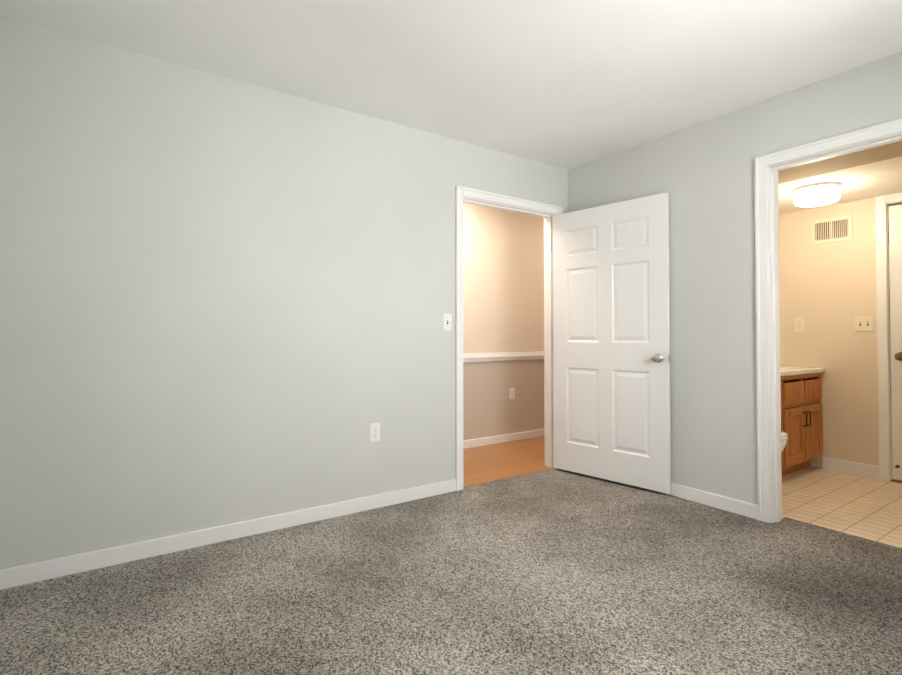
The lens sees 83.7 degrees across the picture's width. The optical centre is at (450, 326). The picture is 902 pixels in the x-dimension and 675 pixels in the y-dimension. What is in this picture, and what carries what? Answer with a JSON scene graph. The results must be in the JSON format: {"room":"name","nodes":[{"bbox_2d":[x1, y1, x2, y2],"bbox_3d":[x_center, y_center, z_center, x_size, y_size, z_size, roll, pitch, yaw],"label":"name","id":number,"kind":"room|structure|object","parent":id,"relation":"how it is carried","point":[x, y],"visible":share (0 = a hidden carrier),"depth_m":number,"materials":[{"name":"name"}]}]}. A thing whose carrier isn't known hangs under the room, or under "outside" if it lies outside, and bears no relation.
{"room":"empty bedroom","nodes":[
{"label":"empty bedroom","id":0,"kind":"room"},
{"bbox_2d":[0,16,567,569],"bbox_3d":[0.194,-0.083,3.681,5.700,2.440,0.120,1,-1,-35],"label":"wall","id":1,"kind":"structure","parent":0,"point":[224,300],"depth_m":2.60,"materials":[{"name":"grey paint"}]},
{"bbox_2d":[0,479,455,589],"bbox_3d":[-0.948,1.082,2.789,2.384,0.082,0.014,1,-1,-35],"label":"baseboard","id":2,"kind":"structure","parent":1,"relation":"attached to","point":[45,570],"depth_m":2.56,"materials":[{"name":"white paint"}]},
{"bbox_2d":[370,422,379,441],"bbox_3d":[-0.471,0.657,3.130,0.070,0.115,0.009,1,-1,-35],"label":"outlet","id":3,"kind":"object","parent":1,"relation":"attached to","point":[374,431],"visible":1,"depth_m":3.13,"materials":[{"name":"white plastic"}]},
{"bbox_2d":[443,314,451,329],"bbox_3d":[-0.021,-0.030,3.448,0.070,0.115,0.017,1,-1,-35],"label":"bedroom light switch","id":4,"kind":"object","parent":1,"relation":"attached to","point":[447,321],"visible":1,"depth_m":3.45,"materials":[{"name":"white plastic"}]},
{"bbox_2d":[455,186,562,490],"bbox_3d":[0.431,0.084,3.839,1.059,2.112,0.159,1,-1,-35],"label":"door frame","id":5,"kind":"structure","parent":1,"relation":"attached to","point":[460,192],"depth_m":3.77,"materials":[{"name":"white paint"}]},
{"bbox_2d":[553,192,670,493],"bbox_3d":[1.122,0.112,3.683,0.112,2.010,0.938,1,-1,-43],"label":"bedroom door","id":6,"kind":"structure","parent":1,"relation":"in","point":[611,358],"depth_m":3.64,"materials":[{"name":"white paint"}]},
{"bbox_2d":[0,468,901,674],"bbox_3d":[0.521,1.136,1.795,3.727,0.060,3.380,1,-1,-35],"label":"floor carpet","id":7,"kind":"object","parent":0,"point":[552,571],"visible":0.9,"depth_m":2.05,"materials":[{"name":"grey carpet"}]},
{"bbox_2d":[0,0,901,169],"bbox_3d":[0.896,-1.369,2.689,5.940,0.100,4.595,1,-1,-35],"label":"ceiling","id":8,"kind":"structure","parent":0,"point":[567,84],"depth_m":2.43,"materials":[{"name":"white paint"}]},
{"bbox_2d":[463,203,543,440],"bbox_3d":[-0.379,-0.069,4.507,5.700,2.440,0.120,1,-1,-35],"label":"wall","id":9,"kind":"structure","parent":0,"point":[503,281],"depth_m":5.05,"materials":[{"name":"paint"}]},
{"bbox_2d":[463,352,543,361],"bbox_3d":[-0.338,0.295,4.443,5.700,0.080,0.022,1,-1,-35],"label":"trim","id":10,"kind":"structure","parent":9,"relation":"attached to","point":[480,357],"depth_m":5.03,"materials":[{"name":"white paint"}]},
{"bbox_2d":[463,429,543,448],"bbox_3d":[-0.340,1.112,4.432,5.700,0.075,0.014,1,-1,-35],"label":"baseboard","id":11,"kind":"structure","parent":9,"relation":"attached to","point":[500,439],"depth_m":5.00,"materials":[{"name":"white paint"}]},
{"bbox_2d":[509,388,514,398],"bbox_3d":[0.620,0.681,5.108,0.070,0.115,0.009,1,-1,-35],"label":"outlet","id":12,"kind":"object","parent":9,"relation":"attached to","point":[511,393],"visible":1,"depth_m":5.10,"materials":[{"name":"white plastic"}]},
{"bbox_2d":[463,436,550,486],"bbox_3d":[-0.067,1.173,4.037,5.700,0.060,0.975,1,-1,-35],"label":"floor","id":13,"kind":"structure","parent":0,"point":[491,462],"depth_m":4.31,"materials":[{"name":"brown wood"}]},
{"bbox_2d":[568,52,901,504],"bbox_3d":[1.675,-0.090,3.228,0.120,2.440,2.312,1,-1,-35],"label":"wall","id":14,"kind":"structure","parent":0,"point":[702,174],"depth_m":3.13,"materials":[{"name":"grey paint"}]},
{"bbox_2d":[661,483,757,519],"bbox_3d":[1.375,1.094,3.522,0.017,0.082,1.455,1,-1,-35],"label":"baseboard","id":15,"kind":"structure","parent":14,"relation":"attached to","point":[746,509],"depth_m":3.13,"materials":[{"name":"white paint"}]},
{"bbox_2d":[754,118,901,522],"bbox_3d":[2.102,0.064,2.608,0.163,2.112,0.904,1,-1,-35],"label":"door frame","id":16,"kind":"structure","parent":14,"relation":"attached to","point":[762,163],"depth_m":2.90,"materials":[{"name":"white paint"}]},
{"bbox_2d":[779,198,878,467],"bbox_3d":[3.004,-0.075,4.155,0.120,2.440,0.942,1,-1,-35],"label":"wall","id":17,"kind":"structure","parent":0,"point":[828,292],"depth_m":3.98,"materials":[{"name":"beige paint"}]},
{"bbox_2d":[795,318,804,331],"bbox_3d":[2.901,-0.012,4.189,0.009,0.115,0.070,1,-1,-35],"label":"outlet","id":18,"kind":"object","parent":17,"relation":"attached to","point":[799,325],"visible":1,"depth_m":4.19,"materials":[{"name":"beige plastic"}]},
{"bbox_2d":[811,215,852,244],"bbox_3d":[3.029,-0.768,4.011,0.016,0.195,0.275,1,-1,-35],"label":"air vent","id":19,"kind":"object","parent":17,"relation":"in","point":[834,229],"visible":1,"depth_m":4.01,"materials":[{"name":"white metal"}]},
{"bbox_2d":[822,457,878,478],"bbox_3d":[3.088,1.093,3.897,0.014,0.095,0.360,1,-1,-35],"label":"baseboard","id":20,"kind":"structure","parent":17,"relation":"attached to","point":[856,468],"depth_m":3.88,"materials":[{"name":"white paint"}]},
{"bbox_2d":[855,316,873,331],"bbox_3d":[3.143,-0.018,3.833,0.017,0.115,0.116,1,-1,-35],"label":"bathroom light switch","id":21,"kind":"object","parent":17,"relation":"attached to","point":[864,323],"visible":1,"depth_m":3.83,"materials":[{"name":"beige plastic"}]},
{"bbox_2d":[891,479,901,482],"bbox_3d":[3.471,1.126,3.398,0.072,0.014,0.762,1,-1,-35],"label":"threshold","id":22,"kind":"object","parent":17,"relation":"attached to","point":[896,480],"depth_m":3.67,"materials":[{"name":"brown wood"}]},
{"bbox_2d":[778,156,901,213],"bbox_3d":[2.674,-1.145,3.227,1.500,0.330,2.120,1,-1,-35],"label":"ceiling","id":23,"kind":"structure","parent":0,"point":[873,180],"depth_m":3.42,"materials":[{"name":"paint"}]},
{"bbox_2d":[792,182,841,206],"bbox_3d":[2.574,-0.920,3.543,0.284,0.111,0.284,1,-1,-35],"label":"light","id":24,"kind":"object","parent":23,"relation":"attached to","point":[817,194],"visible":1,"depth_m":3.46,"materials":[{"name":"white glass"}]},
{"bbox_2d":[778,141,901,183],"bbox_3d":[2.255,-0.979,2.934,0.480,0.012,2.120,1,-1,-35],"label":"ceiling bulkhead","id":25,"kind":"object","parent":23,"relation":"attached to","point":[871,155],"visible":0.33,"depth_m":2.99,"materials":[{"name":"paint"}]},
{"bbox_2d":[782,466,901,547],"bbox_3d":[2.674,1.159,3.189,1.500,0.060,2.120,1,-1,-35],"label":"floor","id":26,"kind":"structure","parent":0,"point":[862,507],"depth_m":3.21,"materials":[{"name":"beige tile"}]},
{"bbox_2d":[781,431,787,453],"bbox_3d":[1.974,0.753,3.556,0.490,0.765,0.714,1,-1,-35],"label":"toilet","id":27,"kind":"object","parent":26,"relation":"on","point":[784,436],"depth_m":3.26,"materials":[{"name":"white ceramic"}]},
{"bbox_2d":[780,366,824,475],"bbox_3d":[2.548,0.691,4.048,0.732,0.905,0.571,1,-1,-35],"label":"bathroom vanity","id":28,"kind":"object","parent":26,"relation":"on","point":[801,411],"visible":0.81,"depth_m":3.82,"materials":[{"name":"brown wood"}]},
{"bbox_3d":[3.501,-1.119,3.455,0.120,0.375,0.802,1,-1,-35],"label":"wall","id":29,"kind":"structure","parent":0,"visible":0},
{"bbox_2d":[875,192,901,480],"bbox_3d":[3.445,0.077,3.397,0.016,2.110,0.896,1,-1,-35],"label":"door frame","id":30,"kind":"structure","parent":29,"relation":"attached to","point":[882,338],"depth_m":3.73,"materials":[{"name":"white paint"}]},
{"bbox_2d":[888,204,901,479],"bbox_3d":[3.443,0.110,3.402,0.102,2.010,0.767,1,-1,-35],"label":"door","id":31,"kind":"structure","parent":29,"relation":"in","point":[895,245],"depth_m":3.69,"materials":[{"name":"white paint"}]}
]}

